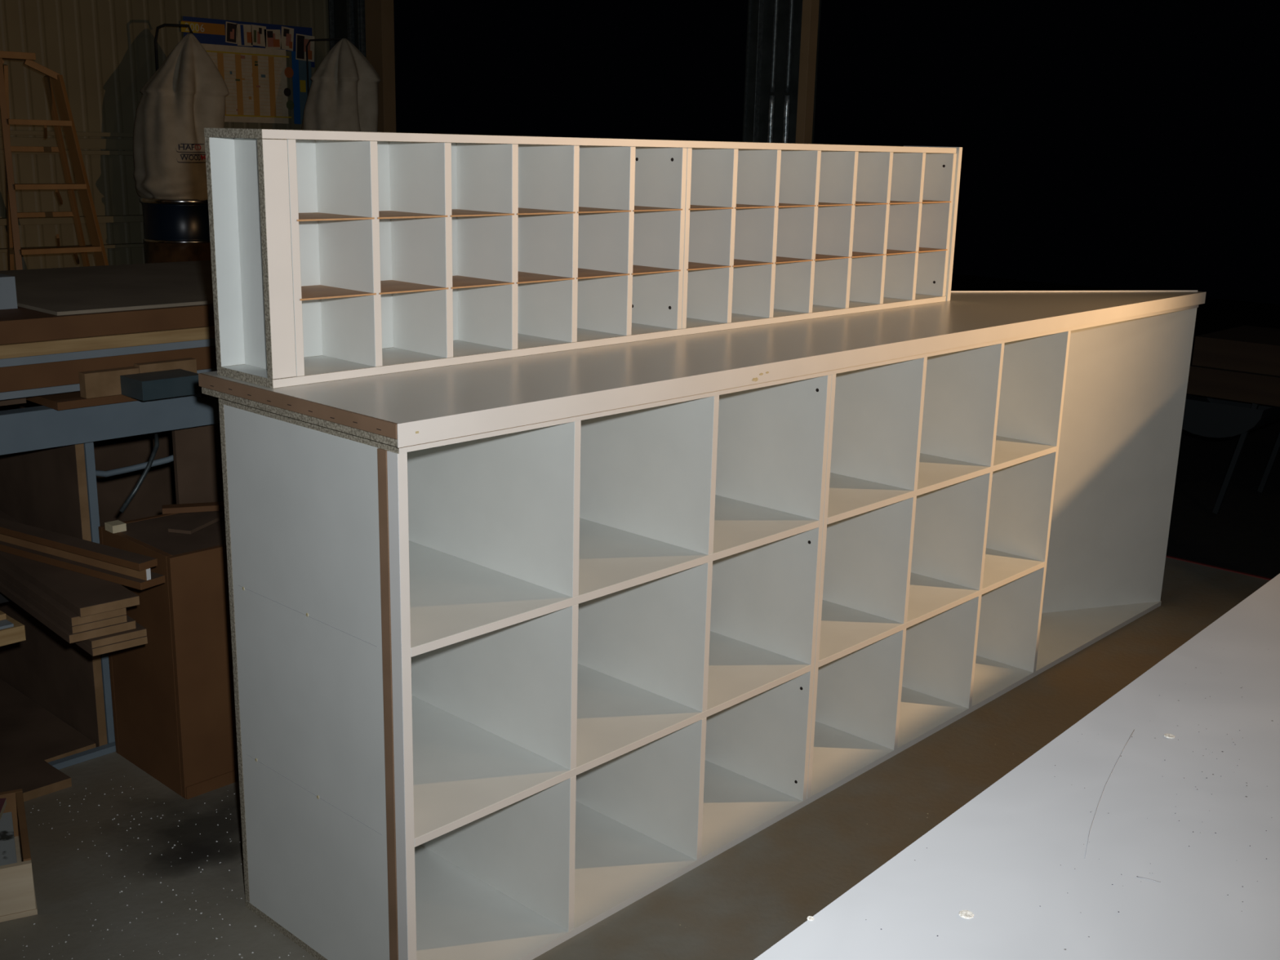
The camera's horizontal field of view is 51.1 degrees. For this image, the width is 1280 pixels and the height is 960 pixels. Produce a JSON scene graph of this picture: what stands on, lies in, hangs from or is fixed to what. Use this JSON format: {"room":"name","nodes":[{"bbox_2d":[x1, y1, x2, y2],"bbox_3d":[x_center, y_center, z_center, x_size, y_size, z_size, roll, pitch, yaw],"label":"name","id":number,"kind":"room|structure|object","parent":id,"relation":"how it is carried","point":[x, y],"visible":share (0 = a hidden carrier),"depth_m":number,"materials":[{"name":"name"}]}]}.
{"room":"woodworking workshop","nodes":[
{"label":"woodworking workshop","id":0,"kind":"room"},
{"bbox_2d":[0,0,329,271],"bbox_3d":[-5.268,-1.532,4.953,0.043,3.300,9.886,14,19,41],"label":"wall","id":1,"kind":"structure","parent":0,"point":[103,51],"depth_m":7.33,"materials":[{"name":"beige metal"}]},
{"bbox_2d":[0,137,133,149],"bbox_3d":[-5.264,-1.295,4.944,0.033,0.055,9.800,14,19,41],"label":"trim","id":2,"kind":"structure","parent":1,"relation":"attached to","point":[95,144],"depth_m":7.26,"materials":[{"name":"brown wood"}]},
{"bbox_2d":[0,129,133,137],"bbox_3d":[-5.249,-1.340,4.918,0.073,0.022,9.800,14,19,41],"label":"trim","id":3,"kind":"structure","parent":1,"relation":"attached to","point":[11,132],"depth_m":7.20,"materials":[{"name":"brown wood"}]},
{"bbox_2d":[0,149,133,155],"bbox_3d":[-5.251,-1.246,4.942,0.073,0.022,9.800,14,19,41],"label":"trim","id":4,"kind":"structure","parent":1,"relation":"attached to","point":[2,151],"depth_m":7.26,"materials":[{"name":"brown wood"}]},
{"bbox_2d":[0,214,143,225],"bbox_3d":[-5.263,-0.899,5.033,0.063,0.035,9.800,14,19,41],"label":"trim","id":5,"kind":"structure","parent":1,"relation":"attached to","point":[129,218],"depth_m":7.25,"materials":[{"name":"brown wood"}]},
{"bbox_2d":[0,242,144,253],"bbox_3d":[-5.267,-0.755,5.069,0.063,0.018,9.800,14,19,41],"label":"trim","id":6,"kind":"structure","parent":1,"relation":"attached to","point":[121,245],"depth_m":7.47,"materials":[{"name":"brown wood"}]},
{"bbox_2d":[180,16,315,124],"bbox_3d":[-2.295,-2.410,7.928,0.007,0.570,0.879,14,19,41],"label":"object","id":7,"kind":"object","parent":1,"relation":"attached to","point":[250,57],"visible":0.86,"depth_m":7.96,"materials":[{"name":"blue"}]},
{"bbox_2d":[328,0,366,57],"bbox_3d":[-1.775,-2.286,8.286,0.390,3.300,0.110,14,19,41],"label":"wall","id":8,"kind":"structure","parent":0,"point":[346,17],"depth_m":8.11,"materials":[{"name":"metal"}]},
{"bbox_2d":[364,0,395,132],"bbox_3d":[-1.565,-2.236,8.110,0.163,3.300,0.090,14,19,41],"label":"pillar","id":9,"kind":"structure","parent":8,"relation":"attached to","point":[379,14],"depth_m":7.99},
{"bbox_2d":[0,557,1269,959],"bbox_3d":[-0.685,1.308,1.139,12.720,0.120,9.800,14,19,41],"label":"floor","id":10,"kind":"structure","parent":0,"point":[738,904],"depth_m":2.92,"materials":[{"name":"concrete"}]},
{"bbox_2d":[0,788,37,922],"bbox_3d":[-1.493,0.785,2.652,0.522,0.115,0.336,-6,16,-26],"label":"crate","id":11,"kind":"object","parent":10,"relation":"on","point":[17,891],"visible":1,"depth_m":2.62,"materials":[{"name":"beige wood"}]},
{"bbox_2d":[0,798,6,819],"bbox_3d":[-1.510,0.705,2.702,0.400,0.014,0.160,-2,15,-15],"label":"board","id":12,"kind":"object","parent":11,"relation":"on","point":[2,801],"visible":1,"depth_m":2.80,"materials":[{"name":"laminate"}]},
{"bbox_2d":[0,812,17,866],"bbox_3d":[-1.494,0.795,2.654,0.470,0.070,0.270,-6,16,-26],"label":"panel","id":13,"kind":"object","parent":11,"relation":"on","point":[7,846],"visible":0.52,"depth_m":2.75,"materials":[{"name":"grey"}]},
{"bbox_2d":[0,678,96,801],"bbox_3d":[-2.007,0.677,3.219,1.078,0.022,1.058,14,19,41],"label":"wooden board","id":14,"kind":"object","parent":10,"relation":"on","point":[32,737],"visible":0.92,"depth_m":3.31,"materials":[{"name":"brown wood"}]},
{"bbox_2d":[0,443,107,746],"bbox_3d":[-1.637,0.217,3.522,0.850,0.784,0.022,14,19,41],"label":"panel","id":15,"kind":"object","parent":10,"relation":"on","point":[46,489],"visible":0.64,"depth_m":3.37,"materials":[{"name":"brown wood"}]},
{"bbox_2d":[0,50,108,270],"bbox_3d":[-2.816,-1.115,6.548,0.580,1.840,0.973,-7,16,-30],"label":"step ladder","id":16,"kind":"object","parent":10,"relation":"on","point":[67,122],"visible":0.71,"depth_m":6.37,"materials":[{"name":"brown wood"}]},
{"bbox_2d":[0,400,176,525],"bbox_3d":[-2.121,0.104,3.930,0.016,0.780,2.400,14,19,41],"label":"backboard","id":17,"kind":"object","parent":10,"relation":"on","point":[157,489],"visible":0.02,"depth_m":4.39,"materials":[{"name":"brown wood"}]},
{"bbox_2d":[0,395,219,769],"bbox_3d":[-1.637,0.141,3.614,1.100,0.885,2.800,14,19,41],"label":"workbench","id":18,"kind":"object","parent":10,"relation":"on","point":[41,427],"visible":0.19,"depth_m":3.17,"materials":[{"name":"blue paint"}]},
{"bbox_2d":[0,614,26,646],"bbox_3d":[-1.746,0.361,2.599,0.380,0.034,0.935,14,19,41],"label":"board","id":19,"kind":"object","parent":18,"relation":"on","point":[16,633],"visible":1,"depth_m":2.79,"materials":[{"name":"beige wood"}]},
{"bbox_2d":[0,619,13,630],"bbox_3d":[-1.698,0.340,2.604,0.315,0.006,0.815,14,19,41],"label":"paper sheet","id":20,"kind":"object","parent":19,"relation":"on","point":[5,624],"visible":1,"depth_m":2.79,"materials":[{"name":"white paper"}]},
{"bbox_2d":[0,610,6,620],"bbox_3d":[-1.676,0.319,2.649,0.280,0.012,0.715,14,19,41],"label":"board","id":21,"kind":"object","parent":20,"relation":"on","point":[2,615],"visible":1,"depth_m":2.81,"materials":[{"name":"beige wood"}]},
{"bbox_2d":[0,397,26,406],"bbox_3d":[-2.076,-0.187,2.998,0.850,0.032,1.030,14,19,41],"label":"spacer","id":22,"kind":"object","parent":18,"relation":"on","point":[21,400],"visible":0.44,"depth_m":3.06,"materials":[{"name":"brown wood"}]},
{"bbox_2d":[26,391,138,410],"bbox_3d":[-1.188,-0.378,3.868,1.030,0.018,1.455,14,19,41],"label":"board","id":23,"kind":"object","parent":18,"relation":"on","point":[69,400],"visible":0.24,"depth_m":3.07,"materials":[{"name":"brown wood"}]},
{"bbox_2d":[0,368,217,399],"bbox_3d":[-1.608,-0.323,3.481,1.047,0.016,2.600,14,19,41],"label":"sheet","id":24,"kind":"object","parent":23,"relation":"on","point":[76,387],"visible":0.02,"depth_m":3.02,"materials":[{"name":"grey metal"}]},
{"bbox_2d":[0,346,217,392],"bbox_3d":[-1.608,-0.358,3.472,1.046,0.055,2.600,14,19,41],"label":"board","id":25,"kind":"object","parent":24,"relation":"on","point":[22,377],"visible":0.08,"depth_m":3.06,"materials":[{"name":"brown wood"}]},
{"bbox_2d":[0,338,215,367],"bbox_3d":[-1.625,-0.399,3.479,1.098,0.018,2.600,14,19,41],"label":"sheet","id":26,"kind":"object","parent":25,"relation":"on","point":[20,361],"visible":0.12,"depth_m":3.10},
{"bbox_2d":[0,325,215,359],"bbox_3d":[-1.240,-0.325,3.126,0.050,0.030,2.600,14,19,41],"label":"batten","id":27,"kind":"object","parent":26,"relation":"on","point":[137,339],"visible":0.24,"depth_m":3.10,"materials":[{"name":"beige wood"}]},
{"bbox_2d":[0,303,214,344],"bbox_3d":[-1.608,-0.458,3.449,1.040,0.051,2.600,14,19,41],"label":"board","id":28,"kind":"object","parent":27,"relation":"on","point":[20,325],"visible":0.15,"depth_m":3.08,"materials":[{"name":"brown wood"}]},
{"bbox_2d":[0,273,17,309],"bbox_3d":[-1.705,-0.413,3.005,0.200,0.074,0.520,14,19,41],"label":"box","id":29,"kind":"object","parent":28,"relation":"on","point":[8,299],"visible":1,"depth_m":3.11,"materials":[{"name":"grey"}]},
{"bbox_2d":[0,260,213,315],"bbox_3d":[-1.189,-0.580,3.852,0.975,0.008,1.415,14,19,41],"label":"sheet","id":30,"kind":"object","parent":28,"relation":"on","point":[58,291],"visible":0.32,"depth_m":3.52,"materials":[{"name":"grey wood"}]},
{"bbox_2d":[78,366,139,398],"bbox_3d":[-1.229,-0.227,3.106,0.030,0.058,0.131,14,19,41],"label":"mdf offcut","id":31,"kind":"object","parent":23,"relation":"on","point":[106,382],"visible":0.76,"depth_m":3.08,"materials":[{"name":"brown wood"}]},
{"bbox_2d":[120,368,209,400],"bbox_3d":[-1.108,-0.219,3.139,0.105,0.057,0.175,14,19,41],"label":"block","id":32,"kind":"object","parent":23,"relation":"on","point":[153,385],"visible":0.79,"depth_m":3.09,"materials":[{"name":"black rubber"}]},
{"bbox_2d":[133,357,196,373],"bbox_3d":[-1.134,-0.252,3.206,0.028,0.064,0.145,14,19,41],"label":"mdf offcut","id":33,"kind":"object","parent":32,"relation":"on","point":[189,364],"visible":0.48,"depth_m":3.19,"materials":[{"name":"brown wood"}]},
{"bbox_2d":[74,635,147,656],"bbox_3d":[-1.465,0.231,3.175,0.115,0.016,1.150,-12,19,-42],"label":"board","id":34,"kind":"object","parent":18,"relation":"on","point":[143,640],"visible":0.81,"depth_m":2.77,"materials":[{"name":"brown wood"}]},
{"bbox_2d":[82,622,146,648],"bbox_3d":[-1.465,0.215,3.172,0.115,0.016,1.150,-12,19,-42],"label":"board","id":35,"kind":"object","parent":34,"relation":"on","point":[140,631],"visible":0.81,"depth_m":2.76,"materials":[{"name":"brown wood"}]},
{"bbox_2d":[0,581,136,643],"bbox_3d":[-1.494,0.200,3.158,0.137,0.018,1.150,-12,19,-42],"label":"board","id":36,"kind":"object","parent":35,"relation":"on","point":[70,637],"visible":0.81,"depth_m":2.78,"materials":[{"name":"brown wood"}]},
{"bbox_2d":[0,574,127,633],"bbox_3d":[-1.498,0.183,3.151,0.112,0.016,1.150,-12,19,-42],"label":"board","id":37,"kind":"object","parent":36,"relation":"on","point":[122,619],"visible":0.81,"depth_m":2.77,"materials":[{"name":"brown wood"}]},
{"bbox_2d":[0,561,126,626],"bbox_3d":[-1.497,0.167,3.147,0.112,0.018,1.150,-12,19,-42],"label":"board","id":38,"kind":"object","parent":37,"relation":"on","point":[43,598],"visible":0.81,"depth_m":2.79,"materials":[{"name":"brown wood"}]},
{"bbox_2d":[0,510,139,617],"bbox_3d":[-1.475,0.147,3.148,0.122,0.020,1.150,-12,19,-42],"label":"board","id":39,"kind":"object","parent":38,"relation":"on","point":[85,595],"visible":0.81,"depth_m":2.83,"materials":[{"name":"brown wood"}]},
{"bbox_2d":[0,518,165,590],"bbox_3d":[-1.543,0.110,3.129,1.200,0.058,0.063,10,16,30],"label":"wooden plank","id":40,"kind":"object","parent":39,"relation":"on","point":[121,566],"depth_m":2.92,"materials":[{"name":"brown wood"}]},
{"bbox_2d":[95,454,173,476],"bbox_3d":[-1.265,-0.082,3.413,0.311,0.126,0.034,-10,18,-37],"label":"rail","id":41,"kind":"object","parent":18,"relation":"attached to","point":[169,459],"visible":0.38,"depth_m":3.41,"materials":[{"name":"grey metal"}]},
{"bbox_2d":[119,431,159,512],"bbox_3d":[-1.240,-0.019,3.344,0.039,0.181,0.148,7,15,21],"label":"cable","id":42,"kind":"object","parent":18,"relation":"attached to","point":[147,468],"visible":0.96,"depth_m":3.33,"materials":[{"name":"rubber"}]},
{"bbox_2d":[4,776,303,959],"bbox_3d":[-0.653,0.862,2.657,1.641,0.003,1.652,14,19,41],"label":"chips","id":43,"kind":"object","parent":10,"relation":"on","point":[124,776],"visible":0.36,"depth_m":2.73,"materials":[{"name":"white"}]},
{"bbox_2d":[98,510,239,799],"bbox_3d":[-0.999,0.385,3.324,0.346,0.585,0.500,14,19,41],"label":"box","id":44,"kind":"object","parent":10,"relation":"on","point":[173,700],"visible":0.43,"depth_m":3.10,"materials":[{"name":"brown wood"}]},
{"bbox_2d":[104,520,126,533],"bbox_3d":[-1.235,0.110,3.155,0.040,0.018,0.034,14,19,41],"label":"block","id":45,"kind":"object","parent":44,"relation":"on","point":[113,526],"visible":1,"depth_m":3.15,"materials":[{"name":"beige wood"}]},
{"bbox_2d":[162,501,224,514],"bbox_3d":[-1.111,0.069,3.338,0.150,0.014,0.035,-3,15,-18],"label":"mdf offcut","id":46,"kind":"object","parent":44,"relation":"on","point":[209,506],"visible":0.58,"depth_m":3.33,"materials":[{"name":"brown wood"}]},
{"bbox_2d":[168,511,225,534],"bbox_3d":[-1.063,0.103,3.222,0.060,0.008,0.160,5,15,14],"label":"mdf offcut","id":47,"kind":"object","parent":44,"relation":"on","point":[205,519],"visible":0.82,"depth_m":3.21,"materials":[{"name":"brown wood"}]},
{"bbox_2d":[172,423,223,504],"bbox_3d":[-1.086,0.213,3.589,0.016,0.785,0.305,14,19,41],"label":"panel","id":48,"kind":"object","parent":10,"relation":"on","point":[197,451],"visible":0.02,"depth_m":3.45,"materials":[{"name":"brown wood"}]},
{"bbox_2d":[133,23,381,263],"bbox_3d":[-2.169,-1.507,7.699,0.565,2.056,1.573,14,19,41],"label":"collector","id":49,"kind":"object","parent":10,"relation":"on","point":[184,96],"visible":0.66,"depth_m":7.18,"materials":[{"name":"beige fabric"}]},
{"bbox_2d":[217,304,1198,959],"bbox_3d":[0.513,0.139,3.517,0.536,1.040,3.209,14,19,41],"label":"counter","id":50,"kind":"object","parent":10,"relation":"on","point":[496,693],"depth_m":2.80,"materials":[{"name":"white laminate"}]},
{"bbox_2d":[411,631,810,847],"bbox_3d":[-0.185,0.472,2.825,0.520,0.016,1.123,14,19,41],"label":"shelf","id":51,"kind":"object","parent":50,"relation":"attached to","point":[467,769],"depth_m":2.67,"materials":[{"name":"white laminate"}]},
{"bbox_2d":[408,494,818,657],"bbox_3d":[-0.176,0.141,2.742,0.520,0.016,1.123,14,19,41],"label":"shelf","id":52,"kind":"object","parent":50,"relation":"attached to","point":[456,595],"depth_m":2.59,"materials":[{"name":"white laminate"}]},
{"bbox_2d":[198,289,1206,448],"bbox_3d":[0.512,-0.383,3.372,0.590,0.042,3.210,14,19,41],"label":"countertop","id":53,"kind":"structure","parent":50,"relation":"on","point":[402,409],"depth_m":2.61,"materials":[{"name":"laminate"}]},
{"bbox_2d":[204,127,962,388],"bbox_3d":[0.074,-0.564,3.094,0.185,0.432,2.234,14,19,41],"label":"hutch","id":54,"kind":"object","parent":53,"relation":"on","point":[335,255],"visible":1,"depth_m":2.76,"materials":[{"name":"white laminate"}]},
{"bbox_2d":[296,212,374,221],"bbox_3d":[-0.587,-0.467,2.377,0.170,0.003,0.158,14,19,41],"label":"shelf","id":55,"kind":"object","parent":54,"relation":"attached to","point":[300,216],"depth_m":2.38,"materials":[{"name":"brown wood"}]},
{"bbox_2d":[299,284,376,300],"bbox_3d":[-0.591,-0.338,2.409,0.170,0.003,0.158,14,19,41],"label":"shelf","id":56,"kind":"object","parent":54,"relation":"attached to","point":[351,292],"depth_m":2.42,"materials":[{"name":"brown wood"}]},
{"bbox_2d":[377,210,447,218],"bbox_3d":[-0.474,-0.494,2.494,0.170,0.003,0.158,14,19,41],"label":"shelf","id":57,"kind":"object","parent":54,"relation":"attached to","point":[380,214],"depth_m":2.50,"materials":[{"name":"brown wood"}]},
{"bbox_2d":[378,280,448,294],"bbox_3d":[-0.477,-0.364,2.527,0.170,0.003,0.158,14,19,41],"label":"shelf","id":58,"kind":"object","parent":54,"relation":"attached to","point":[385,286],"depth_m":2.53,"materials":[{"name":"brown wood"}]},
{"bbox_2d":[449,208,514,217],"bbox_3d":[-0.361,-0.521,2.612,0.170,0.003,0.158,14,19,41],"label":"shelf","id":59,"kind":"object","parent":54,"relation":"attached to","point":[453,212],"depth_m":2.62,"materials":[{"name":"brown wood"}]},
{"bbox_2d":[450,275,514,288],"bbox_3d":[-0.364,-0.391,2.645,0.170,0.003,0.158,14,19,41],"label":"shelf","id":60,"kind":"object","parent":54,"relation":"attached to","point":[483,282],"depth_m":2.65,"materials":[{"name":"brown wood"}]},
{"bbox_2d":[516,271,574,284],"bbox_3d":[-0.251,-0.418,2.763,0.170,0.003,0.158,14,19,41],"label":"shelf","id":61,"kind":"object","parent":54,"relation":"attached to","point":[522,277],"depth_m":2.77,"materials":[{"name":"brown wood"}]},
{"bbox_2d":[516,207,575,214],"bbox_3d":[-0.248,-0.548,2.730,0.170,0.003,0.158,14,19,41],"label":"shelf","id":62,"kind":"object","parent":54,"relation":"attached to","point":[520,211],"depth_m":2.73,"materials":[{"name":"wood"}]},
{"bbox_2d":[576,267,629,279],"bbox_3d":[-0.138,-0.445,2.880,0.170,0.003,0.158,14,19,41],"label":"shelf","id":63,"kind":"object","parent":54,"relation":"attached to","point":[581,273],"depth_m":2.89,"materials":[{"name":"brown wood"}]},
{"bbox_2d":[577,206,631,213],"bbox_3d":[-0.135,-0.575,2.848,0.170,0.003,0.158,14,19,41],"label":"shelf","id":64,"kind":"object","parent":54,"relation":"attached to","point":[580,209],"depth_m":2.85,"materials":[{"name":"brown wood"}]},
{"bbox_2d":[631,264,680,275],"bbox_3d":[-0.025,-0.472,2.998,0.170,0.003,0.158,14,19,41],"label":"shelf","id":65,"kind":"object","parent":54,"relation":"attached to","point":[640,269],"depth_m":3.00,"materials":[{"name":"brown wood"}]},
{"bbox_2d":[632,205,682,211],"bbox_3d":[-0.022,-0.602,2.965,0.170,0.003,0.158,14,19,41],"label":"shelf","id":66,"kind":"object","parent":54,"relation":"attached to","point":[635,208],"depth_m":2.96,"materials":[{"name":"wood"}]},
{"bbox_2d":[687,262,731,270],"bbox_3d":[0.098,-0.501,3.126,0.170,0.003,0.155,14,19,41],"label":"shelf","id":67,"kind":"object","parent":54,"relation":"attached to","point":[691,265],"depth_m":3.13,"materials":[{"name":"wood"}]},
{"bbox_2d":[688,204,733,209],"bbox_3d":[0.101,-0.631,3.093,0.170,0.003,0.155,14,19,41],"label":"shelf","id":68,"kind":"object","parent":54,"relation":"attached to","point":[691,206],"depth_m":3.09,"materials":[{"name":"wood"}]},
{"bbox_2d":[732,258,773,266],"bbox_3d":[0.208,-0.527,3.241,0.170,0.003,0.155,14,19,41],"label":"shelf","id":69,"kind":"object","parent":54,"relation":"attached to","point":[735,262],"depth_m":3.24,"materials":[{"name":"brown wood"}]},
{"bbox_2d":[734,204,776,208],"bbox_3d":[0.211,-0.657,3.208,0.170,0.003,0.155,14,19,41],"label":"shelf","id":70,"kind":"object","parent":54,"relation":"attached to","point":[736,206],"depth_m":3.21,"materials":[{"name":"wood"}]},
{"bbox_2d":[774,256,813,263],"bbox_3d":[0.319,-0.554,3.356,0.170,0.003,0.155,14,19,41],"label":"shelf","id":71,"kind":"object","parent":54,"relation":"attached to","point":[778,260],"depth_m":3.36,"materials":[{"name":"brown wood"}]},
{"bbox_2d":[777,203,816,207],"bbox_3d":[0.322,-0.683,3.323,0.170,0.003,0.155,14,19,41],"label":"shelf","id":72,"kind":"object","parent":54,"relation":"attached to","point":[780,205],"depth_m":3.31,"materials":[{"name":"brown wood"}]},
{"bbox_2d":[814,253,849,260],"bbox_3d":[0.429,-0.580,3.471,0.170,0.003,0.155,14,19,41],"label":"shelf","id":73,"kind":"object","parent":54,"relation":"attached to","point":[817,256],"depth_m":3.47,"materials":[{"name":"brown wood"}]},
{"bbox_2d":[817,202,853,206],"bbox_3d":[0.433,-0.710,3.438,0.170,0.003,0.155,14,19,41],"label":"shelf","id":74,"kind":"object","parent":54,"relation":"attached to","point":[819,204],"depth_m":3.43,"materials":[{"name":"brown wood"}]},
{"bbox_2d":[851,251,884,257],"bbox_3d":[0.540,-0.606,3.586,0.170,0.003,0.155,14,19,41],"label":"shelf","id":75,"kind":"object","parent":54,"relation":"attached to","point":[854,254],"depth_m":3.59,"materials":[{"name":"brown wood"}]},
{"bbox_2d":[854,201,888,204],"bbox_3d":[0.543,-0.736,3.553,0.170,0.003,0.155,14,19,41],"label":"shelf","id":76,"kind":"object","parent":54,"relation":"attached to","point":[855,202],"depth_m":3.53,"materials":[{"name":"brown wood"}]},
{"bbox_2d":[885,248,916,255],"bbox_3d":[0.650,-0.632,3.701,0.170,0.003,0.155,14,19,41],"label":"shelf","id":77,"kind":"object","parent":54,"relation":"attached to","point":[888,251],"depth_m":3.70,"materials":[{"name":"brown wood"}]},
{"bbox_2d":[888,200,920,204],"bbox_3d":[0.654,-0.762,3.668,0.170,0.003,0.155,14,19,41],"label":"shelf","id":78,"kind":"object","parent":54,"relation":"attached to","point":[890,202],"depth_m":3.65,"materials":[{"name":"brown wood"}]},
{"bbox_2d":[917,247,947,252],"bbox_3d":[0.761,-0.659,3.816,0.170,0.003,0.155,14,19,41],"label":"shelf","id":79,"kind":"object","parent":54,"relation":"attached to","point":[919,249],"depth_m":3.81,"materials":[{"name":"wood"}]},
{"bbox_2d":[921,200,951,203],"bbox_3d":[0.764,-0.788,3.784,0.170,0.003,0.155,14,19,41],"label":"shelf","id":80,"kind":"object","parent":54,"relation":"attached to","point":[922,201],"depth_m":3.77,"materials":[{"name":"brown wood"}]},
{"bbox_2d":[818,547,1044,666],"bbox_3d":[0.599,0.286,3.641,0.520,0.016,1.106,14,19,41],"label":"shelf","id":81,"kind":"object","parent":50,"relation":"attached to","point":[847,627],"depth_m":3.47,"materials":[{"name":"white laminate"}]},
{"bbox_2d":[826,435,1056,524],"bbox_3d":[0.607,-0.045,3.558,0.520,0.016,1.106,14,19,41],"label":"shelf","id":82,"kind":"object","parent":50,"relation":"attached to","point":[851,493],"depth_m":3.39,"materials":[{"name":"white laminate"}]},
{"bbox_2d":[795,0,819,143],"bbox_3d":[0.734,-1.634,5.948,0.046,3.300,0.060,14,19,41],"label":"trim","id":83,"kind":"structure","parent":10,"relation":"on","point":[810,15],"depth_m":5.89,"materials":[{"name":"brown wood"}]},
{"bbox_2d":[753,573,1279,959],"bbox_3d":[1.570,0.647,1.893,1.252,0.901,3.770,13,18,39],"label":"work table","id":84,"kind":"object","parent":10,"relation":"on","point":[980,883],"visible":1,"depth_m":1.20,"materials":[{"name":"white laminate"}]},
{"bbox_2d":[865,647,1272,937],"bbox_3d":[0.748,0.295,1.366,0.500,0.001,1.682,14,19,41],"label":"chips","id":85,"kind":"object","parent":84,"relation":"on","point":[1211,647],"visible":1,"depth_m":1.23,"materials":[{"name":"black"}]},
{"bbox_2d":[1165,555,1271,580],"bbox_3d":[1.041,0.044,6.068,7.160,0.004,0.015,14,19,41],"label":"trim","id":86,"kind":"structure","parent":10,"relation":"on","point":[1166,556],"depth_m":5.04,"materials":[{"name":"red paint"}]},
{"bbox_2d":[742,0,821,143],"bbox_3d":[0.624,-1.679,6.117,0.350,3.300,0.115,14,19,41],"label":"pillar","id":87,"kind":"structure","parent":0,"point":[774,27],"depth_m":6.06,"materials":[{"name":"metal"}]},
{"label":"outside","id":88,"kind":"structure","parent":0,"visible":0},
{"bbox_2d":[951,273,1279,578],"bbox_3d":[3.494,-0.939,10.665,26.000,0.180,10.200,14,19,41],"label":"wall","id":89,"kind":"structure","parent":88,"point":[1244,536],"depth_m":6.38,"materials":[{"name":"concrete"}]},
{"bbox_2d":[1182,325,1279,514],"bbox_3d":[3.446,-0.075,5.252,2.620,0.752,0.650,14,19,41],"label":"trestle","id":90,"kind":"object","parent":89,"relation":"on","point":[1233,386],"visible":0.91,"depth_m":5.71,"materials":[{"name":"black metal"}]},
{"bbox_2d":[1182,393,1279,437],"bbox_3d":[2.601,-0.298,5.907,0.440,0.150,0.500,14,19,41],"label":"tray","id":91,"kind":"object","parent":90,"relation":"on","point":[1209,415],"depth_m":5.71,"materials":[{"name":"black"}]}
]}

